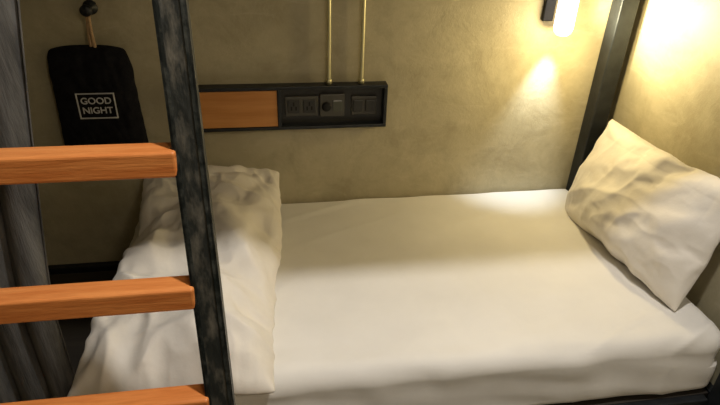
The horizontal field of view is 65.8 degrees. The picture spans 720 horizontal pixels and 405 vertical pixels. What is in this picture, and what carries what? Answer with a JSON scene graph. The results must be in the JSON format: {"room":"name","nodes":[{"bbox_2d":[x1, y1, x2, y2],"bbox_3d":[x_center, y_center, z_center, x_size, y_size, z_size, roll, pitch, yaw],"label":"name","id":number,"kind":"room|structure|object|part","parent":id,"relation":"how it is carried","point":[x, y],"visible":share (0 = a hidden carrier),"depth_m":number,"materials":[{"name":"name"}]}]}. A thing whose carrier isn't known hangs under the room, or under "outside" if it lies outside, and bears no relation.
{"room":"dormitory","nodes":[
{"label":"dormitory","id":0,"kind":"room"},
{"bbox_2d":[0,0,235,404],"bbox_3d":[-0.485,0.269,0.948,0.567,1.767,0.448,-3,31,-9],"label":"ladder","id":1,"kind":"object","parent":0,"point":[184,158],"depth_m":0.90,"materials":[{"name":"brown wood"}]},
{"bbox_2d":[19,0,611,264],"bbox_3d":[-0.797,-0.772,1.679,3.810,2.800,0.100,-3,31,-9],"label":"wall","id":2,"kind":"structure","parent":0,"point":[484,96],"depth_m":2.01,"materials":[{"name":"paint"}]},
{"bbox_2d":[79,0,97,16],"bbox_3d":[-0.826,-0.587,1.687,0.044,0.044,0.062,-3,31,-9],"label":"coat hook","id":3,"kind":"object","parent":2,"relation":"attached to","point":[89,7],"visible":1,"depth_m":1.67,"materials":[{"name":"black metal"}]},
{"bbox_2d":[47,16,148,145],"bbox_3d":[-0.856,-0.366,1.798,0.272,0.475,0.084,-3,31,-9],"label":"bag","id":4,"kind":"object","parent":3,"relation":"hanging from","point":[95,89],"visible":0.94,"depth_m":1.78,"materials":[{"name":"black fabric"}]},
{"bbox_2d":[198,81,387,131],"bbox_3d":[-0.243,-0.337,1.950,0.680,0.157,0.045,-3,31,-9],"label":"outlet panel","id":5,"kind":"object","parent":2,"relation":"attached to","point":[314,105],"visible":0.84,"depth_m":1.94,"materials":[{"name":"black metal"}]},
{"bbox_3d":[-0.241,-0.399,1.914,0.680,0.012,0.045,-3,31,-9],"label":"frame","id":6,"kind":"part","parent":5,"relation":"part of","materials":[{"name":"black metal"}]},
{"bbox_3d":[-0.245,-0.274,1.987,0.680,0.012,0.045,-3,31,-9],"label":"frame","id":7,"kind":"part","parent":5,"relation":"part of","materials":[{"name":"black metal"}]},
{"bbox_3d":[-0.206,-0.340,1.960,0.115,0.072,0.012,-3,31,-9],"label":"socket plate","id":8,"kind":"part","parent":5,"relation":"part of","materials":[{"name":"grey plastic"}]},
{"bbox_3d":[-0.119,-0.338,1.966,0.032,0.032,0.016,-3,31,-9],"label":"dimmer knob","id":9,"kind":"part","parent":5,"relation":"part of","materials":[{"name":"black plastic"}]},
{"bbox_3d":[-0.245,-0.345,1.964,0.656,0.133,0.012,-3,31,-9],"label":"plate","id":10,"kind":"part","parent":5,"relation":"part of","materials":[{"name":"plastic"}]},
{"bbox_3d":[-0.099,-0.346,1.976,0.088,0.083,0.012,-3,31,-9],"label":"dimmer plate","id":11,"kind":"part","parent":5,"relation":"part of","materials":[{"name":"grey plastic"}]},
{"bbox_2d":[351,95,376,113],"bbox_3d":[0.013,-0.350,1.994,0.090,0.068,0.012,-3,31,-9],"label":"switch","id":12,"kind":"object","parent":5,"relation":"attached to","point":[360,104],"depth_m":1.98,"materials":[{"name":"plastic"}]},
{"bbox_3d":[0.087,-0.354,2.000,0.012,0.133,0.045,-3,31,-9],"label":"frame","id":13,"kind":"part","parent":5,"relation":"part of","materials":[{"name":"black metal"}]},
{"bbox_2d":[326,0,365,84],"bbox_3d":[-0.041,-0.754,1.750,0.142,0.776,0.032,-3,31,-9],"label":"conduit pipes","id":14,"kind":"object","parent":2,"relation":"attached to","point":[363,12],"visible":1,"depth_m":1.86,"materials":[{"name":"gold metal"}]},
{"bbox_2d":[541,0,579,35],"bbox_3d":[0.693,-0.681,1.878,0.091,0.226,0.116,-3,31,-9],"label":"reading lamp","id":15,"kind":"object","parent":2,"relation":"attached to","point":[566,12],"visible":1,"depth_m":1.88,"materials":[{"name":"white glass"}]},
{"bbox_3d":[0.660,-0.720,1.908,0.040,0.190,0.014,-3,31,-9],"label":"wall plate","id":16,"kind":"part","parent":15,"relation":"part of","materials":[{"name":"black metal"}]},
{"bbox_3d":[0.698,-0.633,1.886,0.066,0.136,0.066,-3,31,-9],"label":"lamp shade","id":17,"kind":"part","parent":15,"relation":"part of","materials":[{"name":"white glass"}]},
{"bbox_2d":[605,0,719,384],"bbox_3d":[1.337,0.104,0.300,0.100,2.800,3.790,-3,31,-9],"label":"wall","id":18,"kind":"structure","parent":0,"point":[667,92],"depth_m":1.79,"materials":[{"name":"paint"}]},
{"bbox_3d":[-0.510,1.400,0.846,3.900,0.100,4.000,-3,31,-9],"label":"floor","id":19,"kind":"structure","parent":0,"visible":0},
{"bbox_2d":[48,0,719,404],"bbox_3d":[-0.079,-0.409,1.397,2.305,2.500,0.964,-3,31,-9],"label":"bunk bed frame","id":20,"kind":"object","parent":19,"relation":"on","point":[622,14],"visible":0.19,"depth_m":2.00,"materials":[{"name":"black metal"}]},
{"bbox_2d":[0,0,74,402],"bbox_3d":[-0.053,-0.022,1.176,2.230,1.394,0.052,-3,31,-9],"label":"privacy curtain","id":21,"kind":"object","parent":20,"relation":"hanging from","point":[35,362],"visible":0.77,"depth_m":1.13,"materials":[{"name":"grey fabric"}]},
{"bbox_3d":[-0.203,0.225,2.290,2.153,0.070,0.030,-3,31,-9],"label":"rail","id":22,"kind":"part","parent":20,"relation":"part of","materials":[{"name":"black metal"}]},
{"bbox_2d":[129,189,719,404],"bbox_3d":[0.120,0.300,1.879,1.788,0.242,0.911,-3,31,-9],"label":"mattress","id":23,"kind":"object","parent":20,"relation":"on","point":[492,298],"visible":0.58,"depth_m":1.64,"materials":[{"name":"fabric"}]},
{"bbox_2d":[67,165,281,396],"bbox_3d":[-0.480,0.155,1.641,0.489,0.223,0.899,-1,30,-6],"label":"duvet","id":24,"kind":"object","parent":23,"relation":"on","point":[128,352],"visible":0.73,"depth_m":1.45,"materials":[{"name":"fabric"}]},
{"bbox_2d":[565,119,719,310],"bbox_3d":[0.905,0.009,1.851,0.219,0.417,0.664,-3,31,-9],"label":"pillow","id":25,"kind":"object","parent":23,"relation":"on","point":[657,214],"visible":1,"depth_m":1.71,"materials":[{"name":"fabric"}]},
{"bbox_3d":[0.925,-0.691,1.943,0.065,2.500,0.065,-3,31,-9],"label":"post","id":26,"kind":"part","parent":20,"relation":"part of","materials":[{"name":"black metal"}]},
{"bbox_3d":[-0.069,0.674,1.525,2.250,0.070,0.025,-3,31,-9],"label":"rail","id":27,"kind":"part","parent":20,"relation":"part of","materials":[{"name":"black metal"}]},
{"bbox_3d":[1.014,0.398,2.066,0.030,0.070,0.837,-3,31,-9],"label":"rail","id":28,"kind":"part","parent":20,"relation":"part of","materials":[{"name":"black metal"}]},
{"bbox_3d":[1.098,-0.238,1.173,0.045,2.500,0.045,-3,31,-9],"label":"post","id":29,"kind":"part","parent":20,"relation":"part of","materials":[{"name":"black metal"}]}
]}

